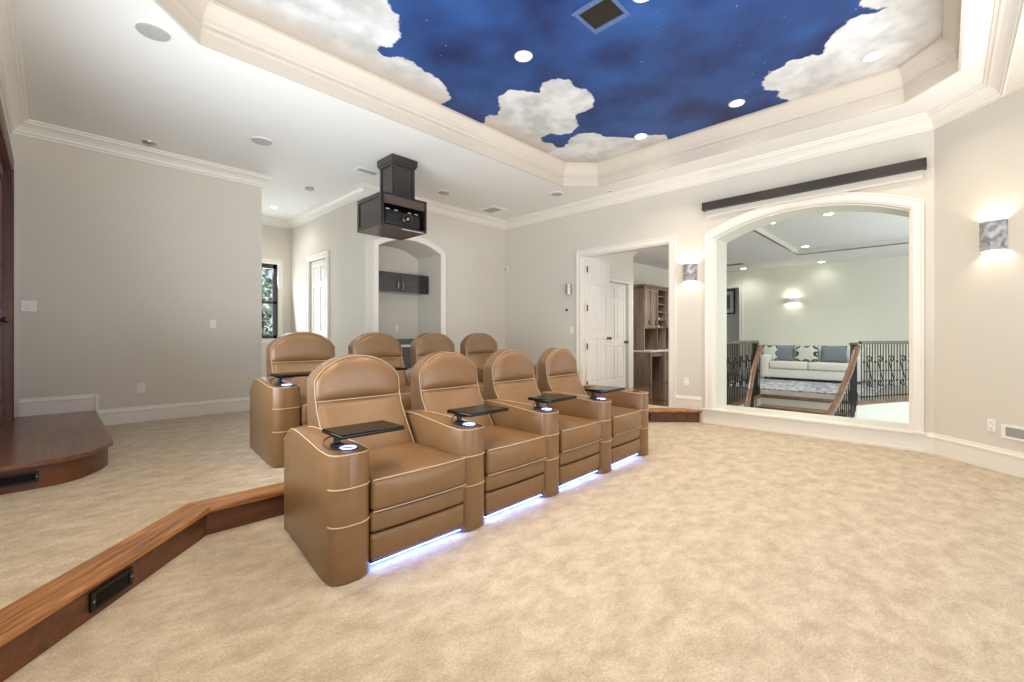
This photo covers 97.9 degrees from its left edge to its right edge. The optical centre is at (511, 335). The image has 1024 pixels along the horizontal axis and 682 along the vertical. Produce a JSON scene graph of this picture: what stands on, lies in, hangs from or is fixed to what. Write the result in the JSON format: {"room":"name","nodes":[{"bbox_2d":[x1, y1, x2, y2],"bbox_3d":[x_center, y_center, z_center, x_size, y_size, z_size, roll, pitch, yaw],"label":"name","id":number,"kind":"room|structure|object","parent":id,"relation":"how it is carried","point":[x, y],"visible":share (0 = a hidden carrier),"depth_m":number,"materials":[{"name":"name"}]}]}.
{"room":"home theater","nodes":[
{"label":"home theater","id":0,"kind":"room"},
{"bbox_2d":[0,84,10,142],"bbox_3d":[-3.135,-0.699,2.514,11.200,3.850,0.140,0,0,44],"label":"wall","id":1,"kind":"structure","parent":0,"point":[1,94],"depth_m":4.22,"materials":[{"name":"paint"}]},
{"bbox_2d":[0,421,7,436],"bbox_3d":[-4.516,0.959,3.854,1.890,0.192,0.140,0,0,44],"label":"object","id":2,"kind":"structure","parent":1,"relation":"attached to","point":[3,425],"depth_m":4.25,"materials":[{"name":"brown wood"}]},
{"bbox_2d":[0,138,8,420],"bbox_3d":[-4.513,-0.416,3.858,1.852,2.557,0.130,0,0,44],"label":"door frame","id":3,"kind":"structure","parent":1,"relation":"attached to","point":[2,154],"depth_m":4.52,"materials":[{"name":"brown wood"}]},
{"bbox_2d":[0,97,13,425],"bbox_3d":[-4.483,-0.501,3.888,2.190,2.726,0.125,0,0,44],"label":"door","id":4,"kind":"structure","parent":1,"relation":"in","point":[4,136],"depth_m":4.50,"materials":[{"name":"brown wood"}]},
{"bbox_2d":[11,133,261,416],"bbox_3d":[-4.518,-0.699,5.640,0.140,3.850,2.420,0,0,44],"label":"wall","id":5,"kind":"structure","parent":0,"point":[126,264],"depth_m":5.43,"materials":[{"name":"paint"}]},
{"bbox_2d":[21,300,35,310],"bbox_3d":[-5.216,-0.324,4.812,0.011,0.115,0.115,0,0,44],"label":"light switch","id":6,"kind":"object","parent":5,"relation":"attached to","point":[25,305],"visible":1,"depth_m":4.81,"materials":[{"name":"white plastic"}]},
{"bbox_2d":[95,394,97,411],"bbox_3d":[-4.834,0.778,5.192,0.030,0.213,0.027,0,0,44],"label":"baseboard return trim","id":7,"kind":"structure","parent":5,"relation":"attached to","point":[96,395],"depth_m":5.18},
{"bbox_2d":[19,394,249,425],"bbox_3d":[-4.481,0.864,5.662,0.162,0.383,2.382,0,0,44],"label":"baseboard","id":8,"kind":"structure","parent":5,"relation":"attached to","point":[116,416],"depth_m":5.40,"materials":[{"name":"wood"}]},
{"bbox_2d":[137,383,144,392],"bbox_3d":[-4.563,0.640,5.486,0.011,0.115,0.072,0,0,44],"label":"wall outlet","id":9,"kind":"object","parent":5,"relation":"attached to","point":[140,386],"visible":1,"depth_m":5.48,"materials":[{"name":"white plastic"}]},
{"bbox_2d":[210,320,215,327],"bbox_3d":[-4.038,-0.162,6.026,0.011,0.115,0.072,0,0,44],"label":"light switch","id":10,"kind":"object","parent":5,"relation":"attached to","point":[212,322],"visible":1,"depth_m":6.02,"materials":[{"name":"white plastic"}]},
{"bbox_2d":[262,225,290,336],"bbox_3d":[-5.734,-0.699,7.775,0.140,3.850,3.770,0,0,44],"label":"wall","id":11,"kind":"structure","parent":0,"point":[276,241],"depth_m":8.89,"materials":[{"name":"paint"}]},
{"bbox_2d":[262,258,282,377],"bbox_3d":[-5.071,-0.324,8.407,0.132,2.357,1.376,0,0,44],"label":"window frame","id":12,"kind":"structure","parent":11,"relation":"in","point":[266,339],"depth_m":8.81,"materials":[{"name":"white wood"}]},
{"bbox_2d":[291,198,360,355],"bbox_3d":[-3.365,-0.699,8.019,2.920,3.850,0.120,0,0,44],"label":"wall","id":13,"kind":"structure","parent":0,"point":[335,231],"depth_m":7.58,"materials":[{"name":"paint"}]},
{"bbox_2d":[306,250,328,339],"bbox_3d":[-3.513,-0.216,8.096,0.956,2.543,0.119,0,0,44],"label":"door","id":14,"kind":"structure","parent":13,"relation":"in","point":[320,268],"depth_m":8.10,"materials":[{"name":"white wood"}]},
{"bbox_2d":[379,246,417,338],"bbox_3d":[-2.229,-0.374,7.983,0.120,3.200,1.450,0,0,44],"label":"wall","id":15,"kind":"structure","parent":0,"point":[401,310],"depth_m":8.07,"materials":[{"name":"paint"}]},
{"bbox_2d":[379,271,428,295],"bbox_3d":[-2.046,-0.924,7.805,0.389,0.330,1.200,0,0,44],"label":"upper cabinet","id":16,"kind":"object","parent":15,"relation":"attached to","point":[389,282],"visible":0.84,"depth_m":7.77,"materials":[{"name":"wood"}]},
{"bbox_2d":[397,339,413,343],"bbox_3d":[-2.179,0.101,7.934,0.019,0.100,1.204,0,0,44],"label":"backsplash","id":17,"kind":"structure","parent":15,"relation":"attached to","point":[402,341],"depth_m":8.16,"materials":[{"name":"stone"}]},
{"bbox_2d":[379,241,434,259],"bbox_3d":[-1.985,-1.702,7.746,0.560,0.545,1.210,0,0,44],"label":"soffit","id":18,"kind":"structure","parent":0,"point":[417,251],"depth_m":7.94,"materials":[{"name":"paint"}]},
{"bbox_2d":[418,256,435,335],"bbox_3d":[-1.522,-0.374,8.223,0.560,3.200,0.120,0,0,44],"label":"wall","id":19,"kind":"structure","parent":0,"point":[426,304],"depth_m":8.14,"materials":[{"name":"paint"}]},
{"bbox_2d":[361,196,504,352],"bbox_3d":[-1.198,-0.699,8.055,0.140,3.850,3.190,0,0,44],"label":"wall","id":20,"kind":"structure","parent":0,"point":[475,252],"depth_m":8.26,"materials":[{"name":"paint"}]},
{"bbox_2d":[373,236,445,334],"bbox_3d":[-1.673,-0.316,7.442,0.032,2.742,1.396,0,0,44],"label":"trim","id":21,"kind":"structure","parent":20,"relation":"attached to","point":[377,242],"depth_m":7.18,"materials":[{"name":"wood"}]},
{"bbox_2d":[16,0,994,219],"bbox_3d":[-1.144,-2.500,5.368,9.880,0.400,6.730,0,0,44],"label":"ceiling","id":22,"kind":"structure","parent":0,"point":[87,68],"depth_m":4.67,"materials":[{"name":"paint"}]},
{"bbox_2d":[140,139,157,146],"bbox_3d":[-4.308,-2.277,5.296,0.170,0.045,0.170,0,0,44],"label":"recessed light","id":23,"kind":"object","parent":22,"relation":"attached to","point":[146,142],"visible":1,"depth_m":5.26,"materials":[{"name":"metal"}]},
{"bbox_2d":[133,21,171,41],"bbox_3d":[-2.709,-2.291,3.368,0.230,0.018,0.230,0,0,44],"label":"ceiling speaker","id":24,"kind":"object","parent":22,"relation":"attached to","point":[150,30],"visible":1,"depth_m":3.35,"materials":[{"name":"white plastic"}]},
{"bbox_2d":[250,136,272,145],"bbox_3d":[-2.949,-2.291,5.260,0.240,0.018,0.240,0,0,44],"label":"ceiling speaker","id":25,"kind":"object","parent":22,"relation":"attached to","point":[263,141],"visible":1,"depth_m":5.23,"materials":[{"name":"white plastic"}]},
{"bbox_2d":[353,166,379,176],"bbox_3d":[-2.016,-2.294,6.222,0.160,0.012,0.360,0,0,44],"label":"ceiling vent","id":26,"kind":"object","parent":22,"relation":"in","point":[359,169],"visible":0.88,"depth_m":6.21,"materials":[{"name":"white plastic"}]},
{"bbox_2d":[357,153,426,239],"bbox_3d":[-1.597,-1.835,5.955,0.632,0.928,0.674,0,0,44],"label":"housing","id":27,"kind":"object","parent":22,"relation":"attached to","point":[397,172],"visible":0.96,"depth_m":5.78,"materials":[{"name":"black wood"}]},
{"bbox_2d":[384,208,419,229],"bbox_3d":[-1.544,-1.502,5.903,0.462,0.220,0.540,0,0,44],"label":"projector","id":28,"kind":"object","parent":27,"relation":"in","point":[393,217],"visible":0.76,"depth_m":5.74,"materials":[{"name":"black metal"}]},
{"bbox_2d":[387,212,397,221],"bbox_3d":[-1.510,-1.506,5.647,0.010,0.100,0.160,0,0,44],"label":"vent grille","id":29,"kind":"object","parent":28,"relation":"attached to","point":[391,216],"depth_m":5.64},
{"bbox_2d":[438,190,449,194],"bbox_3d":[-1.089,-2.291,7.148,0.200,0.018,0.200,0,0,44],"label":"ceiling speaker","id":30,"kind":"object","parent":22,"relation":"attached to","point":[442,192],"visible":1,"depth_m":7.11,"materials":[{"name":"white plastic"}]},
{"bbox_2d":[474,205,509,214],"bbox_3d":[-0.368,-2.294,8.134,0.460,0.012,0.460,0,0,44],"label":"ceiling vent","id":31,"kind":"object","parent":22,"relation":"in","point":[491,209],"visible":1,"depth_m":8.13,"materials":[{"name":"white plastic"}]},
{"bbox_2d":[550,192,562,195],"bbox_3d":[0.721,-2.291,7.203,0.200,0.018,0.200,0,0,44],"label":"ceiling speaker","id":32,"kind":"object","parent":22,"relation":"attached to","point":[552,193],"visible":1,"depth_m":7.18,"materials":[{"name":"white plastic"}]},
{"bbox_2d":[153,0,964,186],"bbox_3d":[0.706,-2.453,3.670,4.300,0.330,5.410,0,0,44],"label":"trim","id":33,"kind":"structure","parent":22,"relation":"attached to","point":[214,25],"depth_m":4.62,"materials":[{"name":"paint"}]},
{"bbox_2d":[215,0,942,162],"bbox_3d":[0.706,-2.620,3.670,4.220,0.001,5.330,0,0,44],"label":"ceiling","id":34,"kind":"structure","parent":22,"relation":"attached to","point":[668,69],"depth_m":4.09,"materials":[{"name":"paint"}]},
{"bbox_2d":[514,50,532,61],"bbox_3d":[0.108,-2.615,4.174,0.170,0.009,0.170,0,0,44],"label":"recessed light","id":35,"kind":"object","parent":34,"relation":"in","point":[521,56],"visible":1,"depth_m":4.17,"materials":[{"name":"white"}]},
{"bbox_2d":[572,0,630,33],"bbox_3d":[0.724,-2.611,3.617,0.340,0.016,0.340,0,0,44],"label":"ceiling vent","id":36,"kind":"object","parent":34,"relation":"in","point":[596,15],"visible":1,"depth_m":3.62,"materials":[{"name":"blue metal"}]},
{"bbox_2d":[634,133,647,138],"bbox_3d":[1.688,-2.615,5.845,0.170,0.009,0.170,0,0,44],"label":"recessed light","id":37,"kind":"object","parent":34,"relation":"in","point":[641,135],"visible":1,"depth_m":5.84,"materials":[{"name":"white"}]},
{"bbox_2d":[728,99,744,106],"bbox_3d":[2.528,-2.615,5.016,0.170,0.009,0.170,0,0,44],"label":"recessed light","id":38,"kind":"object","parent":34,"relation":"in","point":[736,103],"visible":1,"depth_m":5.01,"materials":[{"name":"white"}]},
{"bbox_2d":[862,50,884,61],"bbox_3d":[3.382,-2.615,4.173,0.170,0.009,0.170,0,0,44],"label":"recessed light","id":39,"kind":"object","parent":34,"relation":"in","point":[875,55],"visible":1,"depth_m":4.17,"materials":[{"name":"white"}]},
{"bbox_2d":[1004,17,1023,95],"bbox_3d":[2.762,-2.375,1.423,1.220,0.450,6.510,0,0,44],"label":"ceiling beam","id":40,"kind":"structure","parent":22,"relation":"attached to","point":[1015,82],"depth_m":3.58,"materials":[{"name":"paint"}]},
{"bbox_2d":[3,422,1023,681],"bbox_3d":[1.510,1.286,2.812,4.950,0.120,6.760,0,0,44],"label":"floor","id":41,"kind":"structure","parent":0,"point":[716,553],"depth_m":2.15,"materials":[{"name":"carpet"}]},
{"bbox_2d":[0,408,701,681],"bbox_3d":[0.125,1.137,4.112,1.270,0.178,6.971,0,0,44],"label":"step","id":42,"kind":"structure","parent":41,"relation":"on","point":[35,622],"depth_m":2.13,"materials":[{"name":"brown wood"}]},
{"bbox_2d":[89,566,132,612],"bbox_3d":[-1.825,1.154,2.039,0.016,0.085,0.230,0,0,-4],"label":"floor vent","id":43,"kind":"object","parent":42,"relation":"attached to","point":[119,583],"visible":1,"depth_m":2.03,"materials":[{"name":"black metal"}]},
{"bbox_2d":[0,404,672,609],"bbox_3d":[-2.153,1.141,6.334,7.087,0.171,6.710,0,0,44],"label":"platform","id":44,"kind":"object","parent":42,"relation":"on","point":[156,468],"visible":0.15,"depth_m":3.03,"materials":[{"name":"carpet"}]},
{"bbox_2d":[0,410,112,494],"bbox_3d":[-4.131,0.959,4.036,2.646,0.193,0.657,0,0,44],"label":"landing step","id":45,"kind":"structure","parent":44,"relation":"on","point":[71,446],"depth_m":3.48,"materials":[{"name":"brown wood"}]},
{"bbox_2d":[0,471,38,487],"bbox_3d":[-3.321,0.964,2.994,0.016,0.075,0.200,0,0,41],"label":"floor vent","id":46,"kind":"object","parent":45,"relation":"attached to","point":[31,477],"visible":1,"depth_m":3.00,"materials":[{"name":"black metal"}]},
{"bbox_2d":[250,332,335,466],"bbox_3d":[-1.899,0.502,4.131,0.932,1.090,0.846,0,0,44],"label":"recliner","id":47,"kind":"object","parent":44,"relation":"on","point":[278,401],"visible":0.52,"depth_m":3.92,"materials":[{"name":"brown leather"}]},
{"bbox_2d":[300,395,307,424],"bbox_3d":[-1.715,0.641,4.102,0.624,0.196,0.622,0,0,44],"label":"seat cushion","id":48,"kind":"object","parent":47,"relation":"on","point":[303,398],"depth_m":3.70,"materials":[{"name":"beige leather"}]},
{"bbox_2d":[348,332,410,411],"bbox_3d":[-1.339,0.502,4.741,0.935,1.090,0.819,0,0,44],"label":"recliner","id":49,"kind":"object","parent":44,"relation":"on","point":[384,346],"visible":0.18,"depth_m":5.02,"materials":[{"name":"brown leather"}]},
{"bbox_2d":[400,386,410,410],"bbox_3d":[-1.158,0.641,4.710,0.624,0.196,0.601,0,0,44],"label":"seat cushion","id":50,"kind":"object","parent":49,"relation":"on","point":[405,391],"depth_m":4.42,"materials":[{"name":"beige leather"}]},
{"bbox_2d":[402,347,410,368],"bbox_3d":[-1.951,0.621,7.713,0.654,0.869,1.200,0,0,44],"label":"bar cabinet","id":51,"kind":"object","parent":44,"relation":"on","point":[405,350],"visible":0.04,"depth_m":7.48,"materials":[{"name":"metal"}]},
{"bbox_2d":[406,333,483,400],"bbox_3d":[-0.791,0.502,5.338,0.935,1.090,0.819,0,0,44],"label":"recliner","id":52,"kind":"object","parent":44,"relation":"on","point":[424,344],"visible":0.2,"depth_m":5.53,"materials":[{"name":"brown leather"}]},
{"bbox_2d":[478,382,483,398],"bbox_3d":[-0.610,0.641,5.307,0.624,0.196,0.601,0,0,44],"label":"seat cushion","id":53,"kind":"object","parent":52,"relation":"on","point":[481,386],"depth_m":5.15,"materials":[{"name":"beige leather"}]},
{"bbox_2d":[460,333,537,386],"bbox_3d":[-0.175,0.502,6.008,0.937,1.090,1.028,0,0,44],"label":"recliner","id":54,"kind":"object","parent":44,"relation":"on","point":[477,347],"visible":0.09,"depth_m":6.12,"materials":[{"name":"brown leather"}]},
{"bbox_2d":[284,354,465,585],"bbox_3d":[-0.882,0.673,2.749,0.834,1.090,0.932,0,0,-45],"label":"recliner","id":55,"kind":"object","parent":41,"relation":"on","point":[359,489],"visible":1,"depth_m":2.49,"materials":[{"name":"brown leather"}]},
{"bbox_2d":[369,442,464,510],"bbox_3d":[-0.699,0.812,2.717,0.614,0.196,0.624,0,0,-45],"label":"seat cushion","id":56,"kind":"object","parent":55,"relation":"on","point":[401,474],"depth_m":2.53,"materials":[{"name":"beige leather"}]},
{"bbox_2d":[405,351,546,530],"bbox_3d":[-0.334,0.673,3.347,0.935,1.090,0.817,0,0,44],"label":"recliner","id":57,"kind":"object","parent":41,"relation":"on","point":[504,467],"visible":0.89,"depth_m":3.11,"materials":[{"name":"brown leather"}]},
{"bbox_2d":[484,425,545,474],"bbox_3d":[-0.153,0.812,3.317,0.624,0.196,0.600,0,0,44],"label":"seat cushion","id":58,"kind":"object","parent":57,"relation":"on","point":[506,450],"depth_m":3.11,"materials":[{"name":"beige leather"}]},
{"bbox_2d":[483,349,601,496],"bbox_3d":[0.203,0.673,3.932,0.939,1.090,0.805,0,0,42],"label":"recliner","id":59,"kind":"object","parent":41,"relation":"on","point":[572,442],"visible":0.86,"depth_m":3.69,"materials":[{"name":"brown leather"}]},
{"bbox_2d":[559,414,600,450],"bbox_3d":[0.383,0.812,3.905,0.624,0.196,0.590,0,0,42],"label":"seat cushion","id":60,"kind":"object","parent":59,"relation":"on","point":[576,433],"depth_m":3.69,"materials":[{"name":"beige leather"}]},
{"bbox_2d":[537,348,648,472],"bbox_3d":[0.794,0.673,4.577,0.937,1.090,0.982,0,0,42],"label":"recliner","id":61,"kind":"object","parent":41,"relation":"on","point":[623,413],"visible":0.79,"depth_m":4.38,"materials":[{"name":"brown leather"}]},
{"bbox_2d":[612,406,640,434],"bbox_3d":[0.910,0.812,4.478,0.624,0.196,0.572,0,0,42],"label":"seat cushion","id":62,"kind":"object","parent":61,"relation":"on","point":[625,419],"depth_m":4.27,"materials":[{"name":"beige leather"}]},
{"bbox_2d":[592,253,632,387],"bbox_3d":[1.825,-0.247,8.584,0.140,2.946,1.780,0,0,44],"label":"wall","id":63,"kind":"structure","parent":0,"point":[620,265],"depth_m":8.98,"materials":[{"name":"paint"}]},
{"bbox_2d":[609,277,631,387],"bbox_3d":[2.054,-0.037,8.752,0.115,2.183,0.987,0,0,44],"label":"door","id":64,"kind":"structure","parent":63,"relation":"in","point":[617,292],"depth_m":8.87,"materials":[{"name":"white wood"}]},
{"bbox_2d":[620,251,638,256],"bbox_3d":[1.842,-1.675,8.874,0.681,0.090,1.501,0,0,44],"label":"crown molding","id":65,"kind":"structure","parent":63,"relation":"attached to","point":[633,253],"depth_m":9.05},
{"bbox_2d":[633,262,668,287],"bbox_3d":[3.546,-0.247,11.219,0.140,2.946,4.640,0,0,44],"label":"wall","id":66,"kind":"structure","parent":0,"point":[642,274],"depth_m":10.94,"materials":[{"name":"paint"}]},
{"bbox_2d":[505,130,933,432],"bbox_3d":[2.117,-0.699,6.962,6.540,3.850,0.140,0,0,44],"label":"wall","id":67,"kind":"structure","parent":0,"point":[540,257],"depth_m":6.54,"materials":[{"name":"paint"}]},
{"bbox_2d":[565,284,571,294],"bbox_3d":[0.989,-0.829,7.910,0.130,0.180,0.070,0,0,44],"label":"wall sconce","id":68,"kind":"object","parent":67,"relation":"attached to","point":[568,287],"visible":1,"depth_m":7.88,"materials":[{"name":"metal"}]},
{"bbox_2d":[576,235,675,407],"bbox_3d":[2.059,-0.216,7.477,1.776,2.543,0.862,0,0,44],"label":"door","id":69,"kind":"structure","parent":67,"relation":"in","point":[592,274],"depth_m":7.76,"materials":[{"name":"white wood"}]},
{"bbox_2d":[675,395,701,410],"bbox_3d":[2.543,0.960,6.435,0.375,0.190,0.022,0,0,44],"label":"baseboard","id":70,"kind":"structure","parent":67,"relation":"attached to","point":[682,401],"depth_m":6.42,"materials":[{"name":"wood"}]},
{"bbox_2d":[683,263,696,281],"bbox_3d":[2.536,-0.909,6.388,0.200,0.250,0.100,0,0,44],"label":"wall sconce","id":71,"kind":"object","parent":67,"relation":"attached to","point":[689,269],"visible":1,"depth_m":6.34,"materials":[{"name":"white plastic"}]},
{"bbox_2d":[701,192,926,452],"bbox_3d":[3.692,-0.238,5.666,2.325,2.928,0.565,0,0,44],"label":"window","id":72,"kind":"structure","parent":67,"relation":"in","point":[911,436],"depth_m":5.42,"materials":[{"name":"white wood"}]},
{"bbox_2d":[702,157,926,217],"bbox_3d":[3.495,-1.762,5.435,2.284,0.210,0.132,0,0,44],"label":"screen housing","id":73,"kind":"object","parent":67,"relation":"attached to","point":[911,170],"visible":1,"depth_m":5.24,"materials":[{"name":"paint"}]},
{"bbox_2d":[727,288,738,371],"bbox_3d":[6.344,-0.247,13.283,3.000,2.946,0.100,0,0,44],"label":"wall","id":74,"kind":"structure","parent":0,"point":[732,319],"depth_m":13.05,"materials":[{"name":"paint"}]},
{"bbox_2d":[727,289,734,313],"bbox_3d":[6.327,-1.004,13.208,0.520,0.720,0.028,0,0,44],"label":"framed picture","id":75,"kind":"object","parent":74,"relation":"attached to","point":[730,293],"visible":0.4,"depth_m":13.10,"materials":[{"name":"black plastic"}]},
{"bbox_2d":[727,295,729,308],"bbox_3d":[6.329,-1.004,13.209,0.240,0.400,0.004,0,0,44],"label":"print","id":76,"kind":"object","parent":75,"relation":"attached to","point":[728,296],"depth_m":13.15,"materials":[{"name":"grey paper"}]},
{"bbox_2d":[625,375,907,406],"bbox_3d":[4.784,1.141,8.805,7.800,0.171,6.500,0,0,44],"label":"floor","id":77,"kind":"structure","parent":0,"point":[659,391],"depth_m":8.18,"materials":[{"name":"brown wood"}]},
{"bbox_2d":[633,284,668,384],"bbox_3d":[3.457,-0.045,10.560,0.650,2.200,1.930,0,0,44],"label":"desk unit","id":78,"kind":"object","parent":77,"relation":"on","point":[650,302],"visible":0.62,"depth_m":10.00,"materials":[{"name":"brown wood"}]},
{"bbox_2d":[727,340,757,403],"bbox_3d":[3.799,0.568,7.406,0.051,0.974,1.981,0,0,43],"label":"landing railing","id":79,"kind":"object","parent":77,"relation":"on","point":[746,357],"visible":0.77,"depth_m":7.33,"materials":[{"name":"metal"}]},
{"bbox_2d":[754,342,759,392],"bbox_3d":[4.516,0.580,8.270,0.110,0.950,0.110,0,0,44],"label":"newel post","id":80,"kind":"object","parent":77,"relation":"on","point":[758,342],"visible":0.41,"depth_m":8.22,"materials":[{"name":"metal"}]},
{"bbox_2d":[731,377,884,395],"bbox_3d":[6.223,1.049,9.569,2.600,0.012,2.600,0,0,44],"label":"area rug","id":81,"kind":"object","parent":77,"relation":"on","point":[830,387],"visible":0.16,"depth_m":9.25,"materials":[{"name":"carpet"}]},
{"bbox_2d":[761,346,863,382],"bbox_3d":[6.981,0.655,10.421,1.950,0.800,0.680,0,0,44],"label":"sofa","id":82,"kind":"object","parent":81,"relation":"on","point":[835,371],"visible":0.67,"depth_m":10.21,"materials":[{"name":"white fabric"}]},
{"bbox_2d":[762,345,778,360],"bbox_3d":[6.361,0.411,11.003,0.360,0.384,0.183,0,0,44],"label":"throw pillow","id":83,"kind":"object","parent":82,"relation":"on","point":[772,350],"visible":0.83,"depth_m":10.93,"materials":[{"name":"fabric"}]},
{"bbox_2d":[778,345,794,360],"bbox_3d":[6.610,0.411,10.858,0.460,0.384,0.183,0,0,44],"label":"throw pillow","id":84,"kind":"object","parent":82,"relation":"on","point":[785,352],"visible":0.9,"depth_m":10.77,"materials":[{"name":"blue fabric"}]},
{"bbox_2d":[769,360,808,369],"bbox_3d":[6.626,0.690,10.626,0.786,0.180,0.480,0,0,44],"label":"seat cushion","id":85,"kind":"object","parent":82,"relation":"on","point":[779,364],"depth_m":10.48,"materials":[{"name":"white fabric"}]},
{"bbox_2d":[795,345,818,361],"bbox_3d":[6.913,0.411,10.467,0.460,0.384,0.183,0,0,44],"label":"throw pillow","id":86,"kind":"object","parent":82,"relation":"on","point":[803,353],"visible":1,"depth_m":10.40,"materials":[{"name":"fabric"}]},
{"bbox_2d":[808,362,848,371],"bbox_3d":[7.196,0.690,10.073,0.786,0.180,0.480,0,0,44],"label":"seat cushion","id":87,"kind":"object","parent":82,"relation":"on","point":[812,366],"depth_m":9.94,"materials":[{"name":"white fabric"}]},
{"bbox_2d":[820,345,847,362],"bbox_3d":[7.328,0.411,10.162,0.500,0.384,0.183,0,0,44],"label":"throw pillow","id":88,"kind":"object","parent":82,"relation":"on","point":[828,353],"visible":0.99,"depth_m":10.10,"materials":[{"name":"blue fabric"}]},
{"bbox_2d":[849,342,857,400],"bbox_3d":[5.564,0.580,7.268,0.110,0.950,0.110,0,0,44],"label":"newel post","id":89,"kind":"object","parent":77,"relation":"on","point":[852,344],"visible":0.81,"depth_m":7.24,"materials":[{"name":"metal"}]},
{"bbox_2d":[858,341,908,400],"bbox_3d":[6.849,0.568,7.469,2.422,0.974,0.462,0,0,-1],"label":"landing railing","id":90,"kind":"object","parent":77,"relation":"on","point":[901,364],"visible":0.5,"depth_m":7.46,"materials":[{"name":"metal"}]},
{"bbox_2d":[633,231,908,271],"bbox_3d":[5.485,-1.780,9.239,8.200,0.120,7.100,0,0,44],"label":"ceiling","id":91,"kind":"structure","parent":0,"point":[755,251],"depth_m":9.53,"materials":[{"name":"paint"}]},
{"bbox_2d":[753,230,907,254],"bbox_3d":[6.019,-1.714,6.875,3.540,0.012,3.750,0,0,44],"label":"tray ceiling","id":92,"kind":"structure","parent":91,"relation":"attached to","point":[759,233],"depth_m":8.54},
{"bbox_2d":[755,228,908,253],"bbox_3d":[6.019,-1.765,6.875,3.540,0.090,3.750,0,0,44],"label":"trim","id":93,"kind":"structure","parent":91,"relation":"attached to","point":[762,231],"depth_m":8.66,"materials":[{"name":"paint"}]},
{"bbox_2d":[727,255,908,377],"bbox_3d":[7.550,-0.347,10.469,6.950,3.146,0.140,0,0,44],"label":"wall","id":94,"kind":"structure","parent":0,"point":[842,303],"depth_m":10.44,"materials":[{"name":"paint"}]},
{"bbox_2d":[727,284,742,375],"bbox_3d":[5.724,-0.164,12.120,1.026,2.438,0.032,0,0,44],"label":"door","id":95,"kind":"structure","parent":94,"relation":"in","point":[740,286],"depth_m":11.80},
{"bbox_2d":[786,297,799,302],"bbox_3d":[6.874,-0.874,10.943,0.300,0.130,0.120,0,0,44],"label":"wall sconce","id":96,"kind":"object","parent":94,"relation":"attached to","point":[794,299],"visible":1,"depth_m":10.88,"materials":[{"name":"glass"}]},
{"bbox_2d":[743,371,907,385],"bbox_3d":[7.898,0.980,10.017,5.020,0.150,0.022,0,0,44],"label":"baseboard","id":97,"kind":"structure","parent":94,"relation":"attached to","point":[743,371],"depth_m":9.89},
{"bbox_2d":[739,397,908,422],"bbox_3d":[5.726,2.470,7.565,5.489,2.711,1.554,0,0,-4],"label":"wall","id":98,"kind":"structure","parent":0,"point":[893,411],"depth_m":7.51,"materials":[{"name":"paint"}]},
{"bbox_2d":[757,403,849,416],"bbox_3d":[4.317,2.408,6.924,1.310,2.636,2.090,0,0,44],"label":"staircase","id":99,"kind":"structure","parent":98,"relation":"attached to","point":[763,406],"depth_m":7.49,"materials":[{"name":"brown wood"}]},
{"bbox_2d":[744,345,762,407],"bbox_3d":[3.932,1.230,7.330,0.104,2.138,2.025,0,0,36],"label":"stair handrail","id":100,"kind":"object","parent":99,"relation":"on","point":[749,400],"visible":0.42,"depth_m":7.66,"materials":[{"name":"brown wood"}]},
{"bbox_2d":[826,345,860,417],"bbox_3d":[4.881,1.185,6.604,1.901,2.088,0.130,0,0,-40],"label":"stair handrail","id":101,"kind":"object","parent":99,"relation":"on","point":[852,366],"visible":0.48,"depth_m":6.75,"materials":[{"name":"brown wood"}]},
{"bbox_2d":[730,394,908,405],"bbox_3d":[5.732,1.077,7.485,5.355,0.056,1.431,0,0,-4],"label":"trim","id":102,"kind":"structure","parent":98,"relation":"attached to","point":[741,402],"depth_m":7.49,"materials":[{"name":"brown wood"}]},
{"bbox_2d":[760,212,908,249],"bbox_3d":[6.019,-1.840,6.875,3.640,0.060,3.850,0,0,44],"label":"ceiling","id":103,"kind":"structure","parent":0,"point":[840,228],"depth_m":7.58,"materials":[{"name":"paint"}]},
{"bbox_2d":[934,87,1023,452],"bbox_3d":[4.517,-0.699,3.490,0.198,3.850,2.432,0,0,-1],"label":"wall","id":104,"kind":"structure","parent":0,"point":[979,154],"depth_m":4.21,"materials":[{"name":"paint"}]},
{"bbox_2d":[0,0,1023,229],"bbox_3d":[-1.137,-2.225,5.347,9.840,0.150,6.710,0,0,44],"label":"crown molding","id":105,"kind":"structure","parent":104,"relation":"attached to","point":[1007,18],"depth_m":5.14,"materials":[{"name":"wood"}]},
{"bbox_2d":[926,432,1023,478],"bbox_3d":[4.404,1.119,3.646,0.061,0.215,2.097,0,0,-2],"label":"baseboard","id":106,"kind":"structure","parent":104,"relation":"attached to","point":[1009,462],"depth_m":4.20,"materials":[{"name":"wood"}]},
{"bbox_2d":[987,419,995,431],"bbox_3d":[4.403,0.821,4.096,0.011,0.115,0.072,0,0,-1],"label":"wall outlet","id":107,"kind":"object","parent":104,"relation":"attached to","point":[991,423],"visible":1,"depth_m":4.09,"materials":[{"name":"white plastic"}]},
{"bbox_2d":[979,219,1007,252],"bbox_3d":[4.359,-0.909,4.067,0.100,0.270,0.205,0,0,-1],"label":"wall sconce","id":108,"kind":"object","parent":104,"relation":"attached to","point":[993,234],"visible":1,"depth_m":4.01,"materials":[{"name":"stone"}]},
{"bbox_2d":[1001,424,1023,441],"bbox_3d":[4.407,0.851,3.799,0.012,0.120,0.420,0,0,-1],"label":"air vent","id":109,"kind":"object","parent":104,"relation":"in","point":[1007,431],"visible":1,"depth_m":3.92,"materials":[{"name":"white plastic"}]},
{"label":"outside","id":110,"kind":"structure","parent":0,"visible":0},
{"bbox_3d":[-8.537,1.276,12.468,10.380,0.100,12.000,0,0,44],"label":"garden","id":111,"kind":"object","parent":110,"visible":0},
{"bbox_2d":[262,268,271,334],"bbox_3d":[-6.326,-0.700,11.161,2.477,3.858,2.511,0,0,44],"label":"tree","id":112,"kind":"object","parent":111,"relation":"on","point":[268,292],"visible":0.1,"depth_m":10.86,"materials":[{"name":"green plant"}]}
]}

